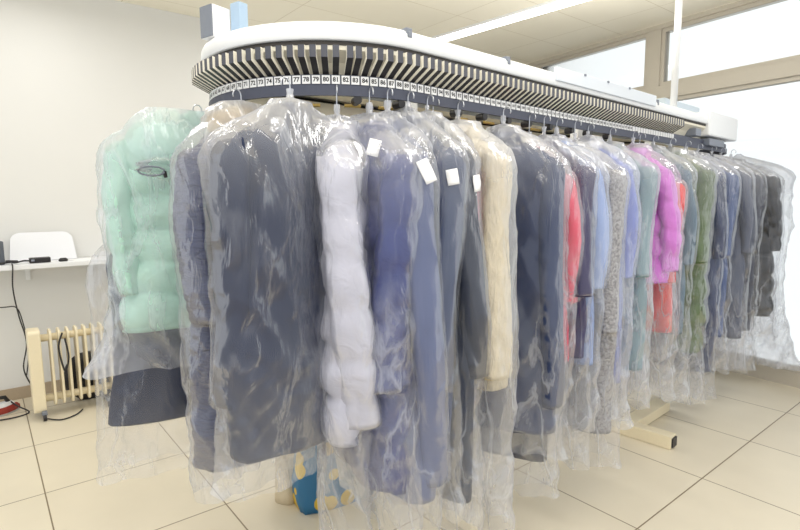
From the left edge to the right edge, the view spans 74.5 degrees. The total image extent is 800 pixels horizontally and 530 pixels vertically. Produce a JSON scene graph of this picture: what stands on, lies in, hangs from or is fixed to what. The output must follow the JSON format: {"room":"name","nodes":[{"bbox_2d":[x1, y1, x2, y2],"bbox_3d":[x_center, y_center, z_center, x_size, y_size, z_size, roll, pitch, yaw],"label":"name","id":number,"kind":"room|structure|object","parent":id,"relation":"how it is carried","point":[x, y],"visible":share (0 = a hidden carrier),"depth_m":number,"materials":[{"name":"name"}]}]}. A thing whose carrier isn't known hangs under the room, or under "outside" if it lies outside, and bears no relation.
{"room":"laundry","nodes":[
{"label":"laundry","id":0,"kind":"room"},
{"bbox_2d":[0,0,342,389],"bbox_3d":[-1.923,-0.629,4.788,8.220,3.120,0.120,-6,9,-38],"label":"wall","id":1,"kind":"structure","parent":0,"point":[73,73],"depth_m":4.14,"materials":[{"name":"white paint"}]},
{"bbox_2d":[0,306,27,374],"bbox_3d":[-2.921,0.577,3.945,0.226,0.545,0.054,-7,9,-41],"label":"power cable","id":2,"kind":"object","parent":1,"relation":"attached to","point":[7,306],"visible":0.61,"depth_m":3.98,"materials":[{"name":"black plastic"}]},
{"bbox_2d":[0,380,65,401],"bbox_3d":[-1.878,0.880,4.913,8.200,0.093,0.013,-6,9,-38],"label":"baseboard","id":3,"kind":"structure","parent":1,"relation":"attached to","point":[22,392],"depth_m":4.08,"materials":[{"name":"beige tile"}]},
{"bbox_2d":[0,256,107,279],"bbox_3d":[-2.806,0.059,3.876,1.900,0.146,0.300,-6,9,-38],"label":"wall shelf","id":4,"kind":"object","parent":1,"relation":"attached to","point":[25,265],"visible":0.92,"depth_m":3.91,"materials":[{"name":"white plastic"}]},
{"bbox_2d":[0,241,4,264],"bbox_3d":[-2.880,-0.084,3.748,0.060,0.170,0.090,4,8,34],"label":"speaker","id":5,"kind":"object","parent":4,"relation":"on","point":[2,257],"visible":0.79,"depth_m":3.75},
{"bbox_2d":[0,260,28,263],"bbox_3d":[-2.777,-0.025,3.826,0.227,0.027,0.111,-7,9,-41],"label":"power cable","id":6,"kind":"object","parent":4,"relation":"on","point":[6,261],"visible":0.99,"depth_m":3.80,"materials":[{"name":"black plastic"}]},
{"bbox_2d":[11,263,29,382],"bbox_3d":[-2.749,0.462,3.830,0.054,0.961,0.155,-4,8,-27],"label":"power cable","id":7,"kind":"object","parent":4,"relation":"hanging from","point":[11,263],"visible":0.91,"depth_m":3.79,"materials":[{"name":"black plastic"}]},
{"bbox_2d":[29,256,50,262],"bbox_3d":[-2.667,-0.038,3.897,0.130,0.036,0.083,-6,9,-38],"label":"card terminal","id":8,"kind":"object","parent":4,"relation":"on","point":[32,259],"visible":1,"depth_m":3.87,"materials":[{"name":"black plastic"}]},
{"bbox_2d":[10,231,76,260],"bbox_3d":[-2.747,-0.145,4.050,0.430,0.215,0.059,-6,9,-38],"label":"plastic sheet","id":9,"kind":"object","parent":4,"relation":"on","point":[55,245],"visible":0.95,"depth_m":4.05,"materials":[{"name":"white plastic"}]},
{"bbox_2d":[58,258,67,261],"bbox_3d":[-2.542,-0.041,3.973,0.064,0.026,0.044,-7,9,-41],"label":"computer mouse","id":10,"kind":"object","parent":4,"relation":"on","point":[60,259],"visible":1,"depth_m":3.96,"materials":[{"name":"black plastic"}]},
{"bbox_2d":[68,257,101,260],"bbox_3d":[-2.453,-0.046,4.096,0.130,0.003,0.200,5,9,37],"label":"paper sheet","id":11,"kind":"object","parent":4,"relation":"on","point":[80,259],"visible":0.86,"depth_m":4.06,"materials":[{"name":"white paper"}]},
{"bbox_2d":[539,33,647,89],"bbox_3d":[2.038,-2.032,5.661,0.070,0.520,1.390,-5,8,-32],"label":"window","id":12,"kind":"structure","parent":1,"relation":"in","point":[548,66],"depth_m":5.44,"materials":[{"name":"beige metal"}]},
{"bbox_2d":[526,0,760,65],"bbox_3d":[2.925,-2.149,4.246,0.100,0.040,7.150,-5,8,-32],"label":"trim","id":13,"kind":"structure","parent":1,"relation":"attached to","point":[742,2],"depth_m":5.03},
{"bbox_2d":[646,29,661,87],"bbox_3d":[2.454,-0.747,5.171,0.090,2.960,0.130,-5,8,-32],"label":"trim","id":14,"kind":"structure","parent":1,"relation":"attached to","point":[654,37],"depth_m":5.00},
{"bbox_2d":[638,59,799,98],"bbox_3d":[2.929,-1.553,4.319,0.100,0.120,7.150,-5,8,-32],"label":"trim","id":15,"kind":"structure","parent":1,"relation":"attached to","point":[789,68],"depth_m":4.43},
{"bbox_2d":[659,0,799,85],"bbox_3d":[3.661,-1.739,3.155,0.070,0.520,4.350,-5,8,-32],"label":"window","id":16,"kind":"structure","parent":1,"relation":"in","point":[666,32],"depth_m":4.57,"materials":[{"name":"beige metal"}]},
{"bbox_2d":[668,75,799,372],"bbox_3d":[3.672,-0.210,3.341,0.070,2.320,4.350,-5,8,-32],"label":"window","id":17,"kind":"structure","parent":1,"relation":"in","point":[791,79],"depth_m":4.44,"materials":[{"name":"beige metal"}]},
{"bbox_2d":[0,360,799,529],"bbox_3d":[0.244,1.266,2.168,8.061,0.040,7.234,-6,9,-38],"label":"floor","id":18,"kind":"structure","parent":0,"point":[734,463],"depth_m":2.88,"materials":[{"name":"beige tile"}]},
{"bbox_2d":[0,395,20,416],"bbox_3d":[-2.860,1.001,3.784,0.110,0.139,0.240,3,8,28],"label":"iron","id":19,"kind":"object","parent":18,"relation":"on","point":[6,407],"visible":0.94,"depth_m":3.79,"materials":[{"name":"metal"}]},
{"bbox_2d":[0,401,29,420],"bbox_3d":[-2.812,1.027,3.712,0.243,0.106,0.244,2,7,16],"label":"cord","id":20,"kind":"object","parent":18,"relation":"on","point":[11,401],"visible":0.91,"depth_m":3.77,"materials":[{"name":"black plastic"}]},
{"bbox_2d":[47,409,82,419],"bbox_3d":[-2.352,1.067,3.728,0.100,0.011,0.229,5,9,40],"label":"cord","id":21,"kind":"object","parent":18,"relation":"on","point":[81,409],"visible":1,"depth_m":3.68,"materials":[{"name":"black plastic"}]},
{"bbox_2d":[25,321,113,420],"bbox_3d":[-2.376,0.743,3.819,0.507,0.634,0.248,-6,9,-38],"label":"radiator","id":22,"kind":"object","parent":18,"relation":"on","point":[34,339],"visible":0.92,"depth_m":3.76,"materials":[{"name":"beige metal"}]},
{"bbox_2d":[58,332,69,370],"bbox_3d":[-2.366,0.612,3.703,0.067,0.279,0.026,-7,9,-41],"label":"cord","id":23,"kind":"object","parent":22,"relation":"on","point":[59,340],"visible":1,"depth_m":3.69,"materials":[{"name":"black plastic"}]},
{"bbox_2d":[64,349,113,399],"bbox_3d":[-2.385,0.849,4.093,0.406,0.360,0.151,-7,9,-41],"label":"shoulder bag","id":24,"kind":"object","parent":18,"relation":"on","point":[93,395],"visible":0.28,"depth_m":4.01,"materials":[{"name":"black leather"}]},
{"bbox_2d":[275,453,293,505],"bbox_3d":[-0.562,1.066,2.695,0.122,0.240,0.177,2,7,19],"label":"paper bag","id":25,"kind":"object","parent":18,"relation":"on","point":[284,463],"visible":0.57,"depth_m":2.61,"materials":[{"name":"beige paper"}]},
{"bbox_2d":[291,440,373,514],"bbox_3d":[-0.335,0.939,2.665,0.423,0.498,0.207,-4,8,-29],"label":"shopping bag","id":26,"kind":"object","parent":18,"relation":"on","point":[308,463],"visible":0.43,"depth_m":2.56,"materials":[{"name":"plastic"}]},
{"bbox_2d":[191,0,737,529],"bbox_3d":[0.954,-0.466,3.271,4.298,3.118,1.340,-7,9,-41],"label":"conveyor","id":27,"kind":"object","parent":18,"relation":"on","point":[316,57],"visible":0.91,"depth_m":2.07,"materials":[{"name":"white painted metal"},{"name":"slate blue painted metal"},{"name":"cream enamel"}]},
{"bbox_2d":[82,107,208,378],"bbox_3d":[-0.770,-0.100,2.127,0.946,0.994,0.328,-5,9,-36],"label":"bag","id":28,"kind":"object","parent":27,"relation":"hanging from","point":[147,116],"visible":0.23,"depth_m":1.91,"materials":[{"name":"clear plastic"}]},
{"bbox_2d":[199,4,229,40],"bbox_3d":[-0.668,-0.871,1.903,0.070,0.110,0.079,4,8,34],"label":"cardboard box","id":29,"kind":"object","parent":27,"relation":"on","point":[214,19],"visible":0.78,"depth_m":1.87,"materials":[{"name":"white cardboard"}]},
{"bbox_2d":[185,100,269,491],"bbox_3d":[-0.537,0.112,1.883,0.275,1.360,0.550,5,9,38],"label":"bag","id":30,"kind":"object","parent":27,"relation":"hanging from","point":[236,103],"visible":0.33,"depth_m":1.75,"materials":[{"name":"clear plastic"}]},
{"bbox_2d":[172,106,267,472],"bbox_3d":[-0.539,0.068,1.872,0.246,1.220,0.512,5,9,38],"label":"coat","id":31,"kind":"object","parent":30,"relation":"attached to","point":[191,209],"visible":0.34,"depth_m":1.68,"materials":[{"name":"plastic"}]},
{"bbox_2d":[232,89,241,105],"bbox_3d":[-0.541,-0.494,1.804,0.005,0.208,0.283,5,9,38],"label":"wire hanger","id":32,"kind":"object","parent":27,"relation":"hanging from","point":[234,89],"visible":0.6,"depth_m":1.78,"materials":[{"name":"metal"}]},
{"bbox_2d":[230,1,247,30],"bbox_3d":[-0.584,-0.883,1.916,0.050,0.130,0.040,4,8,34],"label":"carton","id":33,"kind":"object","parent":27,"relation":"on","point":[238,10],"visible":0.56,"depth_m":1.90,"materials":[{"name":"cardboard"}]},
{"bbox_2d":[280,76,290,103],"bbox_3d":[-0.339,-0.474,1.631,0.005,0.208,0.342,6,10,44],"label":"wire hanger","id":34,"kind":"object","parent":27,"relation":"hanging from","point":[284,76],"visible":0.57,"depth_m":1.61,"materials":[{"name":"metal"}]},
{"bbox_2d":[209,103,330,463],"bbox_3d":[-0.336,0.036,1.694,0.226,1.064,0.552,6,10,44],"label":"coat","id":35,"kind":"object","parent":34,"relation":"hanging from","point":[266,228],"visible":0.66,"depth_m":1.55,"materials":[{"name":"plastic"}]},
{"bbox_2d":[210,88,354,468],"bbox_3d":[-0.325,0.063,1.705,0.254,1.221,0.649,6,10,44],"label":"bag","id":36,"kind":"object","parent":35,"relation":"on","point":[282,126],"visible":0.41,"depth_m":1.58,"materials":[{"name":"clear plastic"}]},
{"bbox_2d":[336,85,337,121],"bbox_3d":[-0.210,-0.470,1.757,0.006,0.248,0.313,-2,7,-10],"label":"wire hanger","id":37,"kind":"object","parent":27,"relation":"hanging from","point":[336,85],"visible":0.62,"depth_m":1.75,"materials":[{"name":"metal"}]},
{"bbox_2d":[316,121,380,447],"bbox_3d":[-0.207,0.040,1.821,0.217,1.024,0.550,-2,7,-10],"label":"coat","id":38,"kind":"object","parent":27,"relation":"hanging from","point":[347,371],"visible":0.87,"depth_m":1.59,"materials":[{"name":"white fur"}]},
{"bbox_2d":[316,104,371,529],"bbox_3d":[-0.206,0.202,1.838,0.238,1.481,0.579,-2,7,-10],"label":"bag","id":39,"kind":"object","parent":38,"relation":"on","point":[345,119],"visible":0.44,"depth_m":1.70,"materials":[{"name":"clear plastic"}]},
{"bbox_2d":[369,86,373,120],"bbox_3d":[-0.103,-0.480,1.785,0.005,0.238,0.293,-4,8,-26],"label":"wire hanger","id":40,"kind":"object","parent":27,"relation":"hanging from","point":[371,86],"visible":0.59,"depth_m":1.77,"materials":[{"name":"metal"}]},
{"bbox_2d":[335,120,417,494],"bbox_3d":[-0.103,0.131,1.859,0.229,1.233,0.508,-4,8,-26],"label":"coat","id":41,"kind":"object","parent":27,"relation":"hanging from","point":[389,194],"visible":0.5,"depth_m":1.65,"materials":[{"name":"blue fabric"}]},
{"bbox_2d":[340,102,422,510],"bbox_3d":[-0.099,0.171,1.859,0.256,1.447,0.548,-4,8,-26],"label":"bag","id":42,"kind":"object","parent":41,"relation":"on","point":[368,104],"visible":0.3,"depth_m":1.73,"materials":[{"name":"clear plastic"}]},
{"bbox_2d":[366,138,381,156],"bbox_3d":[-0.080,-0.358,1.605,0.050,0.060,0.019,0,7,0],"label":"ticket","id":43,"kind":"object","parent":42,"relation":"attached to","point":[373,148],"visible":1,"depth_m":1.60,"materials":[{"name":"white paper"}]},
{"bbox_2d":[387,88,392,119],"bbox_3d":[-0.042,-0.487,1.802,0.006,0.228,0.313,-5,8,-34],"label":"wire hanger","id":44,"kind":"object","parent":27,"relation":"hanging from","point":[389,88],"visible":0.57,"depth_m":1.79,"materials":[{"name":"metal"}]},
{"bbox_2d":[377,119,447,504],"bbox_3d":[-0.032,0.138,1.882,0.173,1.272,0.542,-5,8,-33],"label":"garment","id":45,"kind":"object","parent":44,"relation":"hanging from","point":[426,442],"visible":0.37,"depth_m":1.68,"materials":[{"name":"blue fabric"}]},
{"bbox_2d":[370,100,432,513],"bbox_3d":[-0.036,0.172,1.886,0.209,1.476,0.574,-5,8,-33],"label":"bag","id":46,"kind":"object","parent":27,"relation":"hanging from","point":[394,115],"visible":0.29,"depth_m":1.75,"materials":[{"name":"clear plastic"}]},
{"bbox_2d":[416,158,436,183],"bbox_3d":[0.081,-0.285,1.598,0.064,0.083,0.016,-3,7,-18],"label":"ticket","id":47,"kind":"object","parent":46,"relation":"attached to","point":[424,166],"visible":1,"depth_m":1.60,"materials":[{"name":"white paper"}]},
{"bbox_2d":[407,91,413,115],"bbox_3d":[0.028,-0.504,1.856,0.005,0.208,0.293,-6,9,-38],"label":"wire hanger","id":48,"kind":"object","parent":27,"relation":"hanging from","point":[410,91],"visible":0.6,"depth_m":1.85,"materials":[{"name":"metal"}]},
{"bbox_2d":[399,116,465,434],"bbox_3d":[0.024,0.022,1.915,0.166,1.092,0.501,-6,9,-38],"label":"garment","id":49,"kind":"object","parent":48,"relation":"hanging from","point":[448,200],"visible":0.23,"depth_m":1.72,"materials":[{"name":"grey fabric"}]},
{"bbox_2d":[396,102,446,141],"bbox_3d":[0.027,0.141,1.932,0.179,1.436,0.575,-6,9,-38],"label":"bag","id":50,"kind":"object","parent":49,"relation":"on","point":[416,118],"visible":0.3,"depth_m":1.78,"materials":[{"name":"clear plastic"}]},
{"bbox_2d":[446,168,459,185],"bbox_3d":[0.168,-0.280,1.673,0.046,0.056,0.005,-1,7,-6],"label":"ticket","id":51,"kind":"object","parent":50,"relation":"attached to","point":[452,175],"visible":1,"depth_m":1.67,"materials":[{"name":"white paper"}]},
{"bbox_2d":[427,94,433,117],"bbox_3d":[0.099,-0.512,1.919,0.005,0.208,0.303,-6,9,-40],"label":"wire hanger","id":52,"kind":"object","parent":27,"relation":"hanging from","point":[430,94],"visible":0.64,"depth_m":1.90,"materials":[{"name":"metal"}]},
{"bbox_2d":[425,122,487,503],"bbox_3d":[0.107,0.157,2.003,0.174,1.383,0.536,-6,9,-40],"label":"garment","id":53,"kind":"object","parent":52,"relation":"hanging from","point":[470,310],"visible":0.27,"depth_m":1.83,"materials":[{"name":"grey fabric"}]},
{"bbox_2d":[421,105,472,529],"bbox_3d":[0.106,0.208,2.006,0.187,1.588,0.566,-6,9,-40],"label":"bag","id":54,"kind":"object","parent":53,"relation":"on","point":[437,117],"visible":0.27,"depth_m":1.85,"materials":[{"name":"clear plastic"}]},
{"bbox_2d":[473,174,480,191],"bbox_3d":[0.257,-0.273,1.757,0.005,0.060,0.045,6,9,43],"label":"ticket","id":55,"kind":"object","parent":54,"relation":"attached to","point":[476,178],"visible":1,"depth_m":1.76,"materials":[{"name":"white paper"}]},
{"bbox_2d":[502,107,510,130],"bbox_3d":[0.425,-0.541,2.175,0.342,0.218,0.005,4,8,30],"label":"wire hanger","id":56,"kind":"object","parent":27,"relation":"hanging from","point":[505,107],"visible":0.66,"depth_m":2.16,"materials":[{"name":"metal"}]},
{"bbox_2d":[473,130,565,434],"bbox_3d":[0.428,0.066,2.247,0.565,1.241,0.199,4,8,30],"label":"coat","id":57,"kind":"object","parent":56,"relation":"hanging from","point":[536,216],"visible":0.49,"depth_m":2.11,"materials":[{"name":"clear plastic"}]},
{"bbox_2d":[481,115,552,442],"bbox_3d":[0.426,0.093,2.254,0.620,1.425,0.260,4,8,30],"label":"bag","id":58,"kind":"object","parent":57,"relation":"on","point":[517,129],"visible":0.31,"depth_m":2.13,"materials":[{"name":"clear plastic"}]},
{"bbox_2d":[473,424,547,461],"bbox_3d":[0.478,0.398,2.292,0.341,0.870,0.116,4,8,31],"label":"trousers","id":59,"kind":"object","parent":27,"relation":"hanging from","point":[510,444],"visible":0.08,"depth_m":2.29,"materials":[{"name":"beige fabric"}]},
{"bbox_2d":[528,113,535,142],"bbox_3d":[0.573,-0.537,2.342,0.005,0.268,0.283,-7,9,-41],"label":"wire hanger","id":60,"kind":"object","parent":27,"relation":"hanging from","point":[531,113],"visible":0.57,"depth_m":2.33,"materials":[{"name":"metal"}]},
{"bbox_2d":[536,146,581,361],"bbox_3d":[0.581,-0.062,2.402,0.161,0.935,0.513,-7,9,-41],"label":"cardigan","id":61,"kind":"object","parent":60,"relation":"hanging from","point":[572,239],"visible":0.16,"depth_m":2.21,"materials":[{"name":"red fabric"}]},
{"bbox_2d":[526,132,575,345],"bbox_3d":[0.582,0.062,2.417,0.172,1.315,0.541,-7,9,-41],"label":"bag","id":62,"kind":"object","parent":61,"relation":"on","point":[527,132],"visible":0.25,"depth_m":2.26,"materials":[{"name":"clear plastic"}]},
{"bbox_2d":[543,115,550,141],"bbox_3d":[0.654,-0.559,2.399,0.006,0.238,0.313,-7,10,-43],"label":"wire hanger","id":63,"kind":"object","parent":27,"relation":"hanging from","point":[546,115],"visible":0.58,"depth_m":2.39,"materials":[{"name":"metal"}]},
{"bbox_2d":[531,141,596,357],"bbox_3d":[0.652,-0.084,2.451,0.150,0.965,0.538,-7,10,-43],"label":"jacket","id":64,"kind":"object","parent":63,"relation":"hanging from","point":[584,177],"visible":0.21,"depth_m":2.26,"materials":[{"name":"fabric"}]},
{"bbox_2d":[527,126,581,437],"bbox_3d":[0.656,0.143,2.485,0.170,1.553,0.572,-7,10,-43],"label":"bag","id":65,"kind":"object","parent":64,"relation":"on","point":[549,138],"visible":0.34,"depth_m":2.36,"materials":[{"name":"clear plastic"}]},
{"bbox_2d":[541,127,611,412],"bbox_3d":[0.744,0.057,2.565,0.181,1.423,0.552,-7,9,-41],"label":"bag","id":66,"kind":"object","parent":27,"relation":"hanging from","point":[556,130],"visible":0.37,"depth_m":2.42,"materials":[{"name":"clear plastic"}]},
{"bbox_2d":[571,131,641,418],"bbox_3d":[0.961,0.071,2.756,0.188,1.509,0.581,-7,9,-41],"label":"bag","id":67,"kind":"object","parent":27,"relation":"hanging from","point":[587,136],"visible":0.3,"depth_m":2.61,"materials":[{"name":"clear plastic"}]},
{"bbox_2d":[714,154,796,370],"bbox_3d":[2.772,-0.054,4.402,0.224,1.718,1.081,-6,9,-37],"label":"bag","id":68,"kind":"object","parent":27,"relation":"hanging from","point":[771,345],"visible":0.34,"depth_m":4.19,"materials":[{"name":"clear plastic"}]},
{"bbox_3d":[1.528,-0.676,3.183,0.005,0.208,0.303,-7,9,-41],"label":"wire hanger","id":69,"kind":"object","parent":27,"relation":"hanging from","visible":0},
{"bbox_2d":[646,150,696,334],"bbox_3d":[1.538,-0.151,3.252,0.187,1.094,0.534,-7,9,-41],"label":"coat","id":70,"kind":"object","parent":69,"relation":"hanging from","point":[683,176],"visible":0.23,"depth_m":3.08,"materials":[{"name":"clear plastic"}]},
{"bbox_2d":[642,141,687,385],"bbox_3d":[1.536,0.022,3.263,0.215,1.544,0.572,-7,9,-41],"label":"bag","id":71,"kind":"object","parent":70,"relation":"on","point":[667,153],"visible":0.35,"depth_m":3.15,"materials":[{"name":"clear plastic"}]},
{"bbox_3d":[1.893,-0.716,3.493,0.005,0.208,0.313,-7,9,-41],"label":"wire hanger","id":72,"kind":"object","parent":27,"relation":"hanging from","visible":0},
{"bbox_2d":[643,154,726,371],"bbox_3d":[1.897,-0.022,3.580,0.182,1.434,0.542,-7,9,-41],"label":"coat","id":73,"kind":"object","parent":72,"relation":"hanging from","point":[718,225],"visible":0.27,"depth_m":3.42,"materials":[{"name":"clear plastic"}]},
{"bbox_2d":[679,146,723,390],"bbox_3d":[1.899,0.050,3.591,0.214,1.682,0.564,-7,9,-41],"label":"bag","id":74,"kind":"object","parent":72,"relation":"hanging from","point":[701,162],"visible":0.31,"depth_m":3.43,"materials":[{"name":"clear plastic"}]},
{"label":"wire hanger","id":75,"kind":"object","parent":27,"relation":"hanging from","visible":0},
{"bbox_2d":[101,120,208,332],"bbox_3d":[-0.761,-0.181,2.095,0.732,0.824,0.329,-4,8,-28],"label":"puffer jacket","id":76,"kind":"object","parent":75,"relation":"hanging from","point":[152,288],"visible":0.38,"depth_m":1.93,"materials":[{"name":"teal fabric"}]},
{"bbox_2d":[124,120,204,176],"bbox_3d":[-0.862,-0.425,1.970,0.320,0.312,0.173,-4,8,-28],"label":"hood","id":77,"kind":"object","parent":76,"relation":"attached to","point":[171,139],"depth_m":1.89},
{"bbox_2d":[116,0,740,63],"bbox_3d":[0.223,-1.871,1.787,8.061,0.040,7.234,-6,9,-38],"label":"ceiling","id":78,"kind":"structure","parent":0,"point":[570,28],"depth_m":4.65,"materials":[{"name":"white paint"}]},
{"bbox_2d":[430,0,588,41],"bbox_3d":[1.157,-2.170,4.499,0.160,0.032,2.300,-7,10,-44],"label":"recessed light","id":79,"kind":"object","parent":78,"relation":"in","point":[552,5],"visible":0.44,"depth_m":4.66,"materials":[{"name":"white paint"}]},
{"bbox_2d":[712,353,799,387],"bbox_3d":[2.946,0.869,4.613,0.100,0.120,7.150,-5,8,-32],"label":"trim","id":80,"kind":"structure","parent":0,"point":[782,376],"depth_m":4.42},
{"label":"wire hanger","id":81,"kind":"object","parent":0,"visible":0},
{"bbox_2d":[709,158,754,338],"bbox_3d":[2.280,-0.138,3.925,0.172,1.295,0.611,-6,9,-40],"label":"coat","id":82,"kind":"object","parent":81,"relation":"hanging from","point":[743,234],"visible":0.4,"depth_m":3.73,"materials":[{"name":"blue fabric"}]},
{"bbox_2d":[709,151,747,346],"bbox_3d":[2.279,-0.035,3.931,0.212,1.601,0.652,-6,9,-40],"label":"bag","id":83,"kind":"object","parent":82,"relation":"on","point":[721,158],"visible":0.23,"depth_m":3.77,"materials":[{"name":"clear plastic"}]},
{"bbox_3d":[-0.974,0.310,2.132,0.516,1.077,0.208,-4,8,-27],"label":"bag","id":84,"kind":"object","parent":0,"visible":0},
{"bbox_2d":[106,254,191,426],"bbox_3d":[-0.968,0.242,2.122,0.417,0.740,0.172,-4,8,-27],"label":"garment","id":85,"kind":"object","parent":84,"relation":"in","point":[150,377],"visible":0.33,"depth_m":2.05,"materials":[{"name":"fabric"}]},
{"label":"wire hanger","id":86,"kind":"object","parent":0,"visible":0},
{"bbox_2d":[733,162,782,316],"bbox_3d":[2.593,-0.218,4.194,0.734,1.184,0.251,5,9,36],"label":"coat","id":87,"kind":"object","parent":86,"relation":"hanging from","point":[771,227],"visible":0.34,"depth_m":3.99,"materials":[{"name":"black fabric"}]},
{"bbox_2d":[729,154,767,335],"bbox_3d":[2.595,-0.156,4.201,0.772,1.431,0.275,5,9,40],"label":"bag","id":88,"kind":"object","parent":87,"relation":"on","point":[744,161],"visible":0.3,"depth_m":4.05,"materials":[{"name":"clear plastic"}]},
{"bbox_3d":[1.394,-0.621,3.069,0.005,0.288,0.303,-7,9,-41],"label":"wire hanger","id":89,"kind":"object","parent":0,"visible":0},
{"bbox_2d":[646,182,685,332],"bbox_3d":[1.397,-0.115,3.127,0.167,0.975,0.509,-7,9,-41],"label":"dress","id":90,"kind":"object","parent":89,"relation":"hanging from","point":[662,292],"visible":0.11,"depth_m":3.01,"materials":[{"name":"fabric"}]},
{"label":"wire hanger","id":91,"kind":"object","parent":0,"visible":0},
{"bbox_2d":[446,125,512,390],"bbox_3d":[0.221,-0.045,2.084,0.203,0.982,0.555,-5,8,-34],"label":"coat","id":92,"kind":"object","parent":91,"relation":"hanging from","point":[494,168],"visible":0.32,"depth_m":1.87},
{"bbox_2d":[451,109,517,517],"bbox_3d":[0.226,0.209,2.112,0.236,1.618,0.616,-6,9,-39],"label":"bag","id":93,"kind":"object","parent":92,"relation":"on","point":[478,124],"visible":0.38,"depth_m":1.95,"materials":[{"name":"clear plastic"}]},
{"bbox_3d":[1.125,-0.625,2.828,0.005,0.218,0.303,-7,9,-41],"label":"wire hanger","id":94,"kind":"object","parent":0,"visible":0},
{"bbox_2d":[602,145,657,370],"bbox_3d":[1.127,-0.050,2.893,0.188,1.185,0.511,-7,9,-41],"label":"coat","id":95,"kind":"object","parent":94,"relation":"hanging from","point":[645,178],"visible":0.31,"depth_m":2.73,"materials":[{"name":"fabric"}]},
{"bbox_2d":[605,134,660,401],"bbox_3d":[1.130,0.025,2.905,0.210,1.456,0.562,-7,9,-41],"label":"bag","id":96,"kind":"object","parent":94,"relation":"hanging from","point":[609,140],"visible":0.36,"depth_m":2.76,"materials":[{"name":"clear plastic"}]},
{"bbox_3d":[0.124,-0.491,1.984,0.005,0.268,0.224,-7,9,-41],"label":"wire hanger","id":97,"kind":"object","parent":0,"visible":0},
{"bbox_2d":[476,173,479,219],"bbox_3d":[0.134,0.025,2.052,0.150,1.013,0.437,-7,9,-41],"label":"blouse","id":98,"kind":"object","parent":97,"relation":"hanging from","point":[478,192],"visible":0.02,"depth_m":1.87,"materials":[{"name":"white fabric"}]},
{"label":"wire hanger","id":99,"kind":"object","parent":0,"visible":0},
{"bbox_2d":[644,152,715,353],"bbox_3d":[1.704,-0.091,3.405,0.264,1.255,0.542,-7,10,-43],"label":"coat","id":100,"kind":"object","parent":99,"relation":"hanging from","point":[703,180],"visible":0.36,"depth_m":3.23,"materials":[{"name":"green fabric"}]},
{"bbox_2d":[659,144,705,403],"bbox_3d":[1.711,0.057,3.417,0.279,1.652,0.574,-6,9,-40],"label":"bag","id":101,"kind":"object","parent":99,"relation":"hanging from","point":[687,155],"visible":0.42,"depth_m":3.27,"materials":[{"name":"clear plastic"}]},
{"label":"wire hanger","id":102,"kind":"object","parent":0,"visible":0},
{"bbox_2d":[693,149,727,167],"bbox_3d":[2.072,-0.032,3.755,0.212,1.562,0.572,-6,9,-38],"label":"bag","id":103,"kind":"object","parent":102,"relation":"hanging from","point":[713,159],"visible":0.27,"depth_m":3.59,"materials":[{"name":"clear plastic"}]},
{"bbox_2d":[699,157,739,336],"bbox_3d":[2.078,-0.138,3.740,0.163,1.242,0.526,-6,9,-40],"label":"jacket","id":104,"kind":"object","parent":102,"relation":"hanging from","point":[731,186],"visible":0.21,"depth_m":3.54,"materials":[{"name":"blue fabric"}]},
{"bbox_3d":[2.421,-0.779,3.978,0.005,0.208,0.382,-7,9,-41],"label":"wire hanger","id":105,"kind":"object","parent":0,"visible":0},
{"bbox_2d":[725,162,764,330],"bbox_3d":[2.427,-0.164,4.050,0.167,1.274,0.601,-7,9,-41],"label":"jacket","id":106,"kind":"object","parent":105,"relation":"hanging from","point":[758,181],"visible":0.2,"depth_m":3.86,"materials":[{"name":"grey fabric"}]},
{"bbox_2d":[715,153,755,368],"bbox_3d":[2.429,-0.036,4.067,0.216,1.635,0.652,-7,9,-41],"label":"bag","id":107,"kind":"object","parent":106,"relation":"on","point":[727,157],"visible":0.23,"depth_m":3.93,"materials":[{"name":"clear plastic"}]},
{"label":"wire hanger","id":108,"kind":"object","parent":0,"visible":0},
{"bbox_2d":[555,146,627,433],"bbox_3d":[0.839,0.110,2.625,0.171,1.376,0.536,-7,10,-43],"label":"coat","id":109,"kind":"object","parent":108,"relation":"hanging from","point":[599,378],"visible":0.38,"depth_m":2.49,"materials":[{"name":"grey fabric"}]},
{"bbox_2d":[570,133,615,452],"bbox_3d":[0.851,0.168,2.633,0.198,1.620,0.585,-7,10,-43],"label":"bag","id":110,"kind":"object","parent":109,"relation":"on","point":[586,145],"visible":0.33,"depth_m":2.48,"materials":[{"name":"clear plastic"}]},
{"bbox_3d":[1.314,-0.644,2.975,0.005,0.218,0.313,-7,9,-41],"label":"wire hanger","id":111,"kind":"object","parent":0,"visible":0},
{"bbox_2d":[623,148,681,283],"bbox_3d":[1.320,-0.288,3.021,0.228,0.745,0.553,-7,9,-41],"label":"puffer jacket","id":112,"kind":"object","parent":111,"relation":"hanging from","point":[666,240],"visible":0.41,"depth_m":2.85,"materials":[{"name":"pink fabric"}]},
{"bbox_2d":[624,137,666,329],"bbox_3d":[1.321,-0.103,3.045,0.241,1.238,0.574,-7,9,-41],"label":"bag","id":113,"kind":"object","parent":112,"relation":"on","point":[633,138],"visible":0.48,"depth_m":2.92,"materials":[{"name":"clear plastic"}]},
{"bbox_3d":[0.737,-0.576,2.485,0.005,0.228,0.303,-7,9,-41],"label":"wire hanger","id":114,"kind":"object","parent":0,"visible":0},
{"bbox_2d":[555,140,608,365],"bbox_3d":[0.745,-0.071,2.551,0.166,1.035,0.525,-7,9,-41],"label":"shirt","id":115,"kind":"object","parent":114,"relation":"hanging from","point":[600,215],"visible":0.22,"depth_m":2.37,"materials":[{"name":"fabric"}]},
{"bbox_3d":[0.953,-0.610,2.675,0.005,0.208,0.303,-7,9,-41],"label":"wire hanger","id":116,"kind":"object","parent":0,"visible":0},
{"bbox_2d":[578,141,638,382],"bbox_3d":[0.962,-0.027,2.750,0.171,1.216,0.534,-7,9,-41],"label":"shirt","id":117,"kind":"object","parent":116,"relation":"hanging from","point":[631,218],"visible":0.24,"depth_m":2.56,"materials":[{"name":"blue fabric"}]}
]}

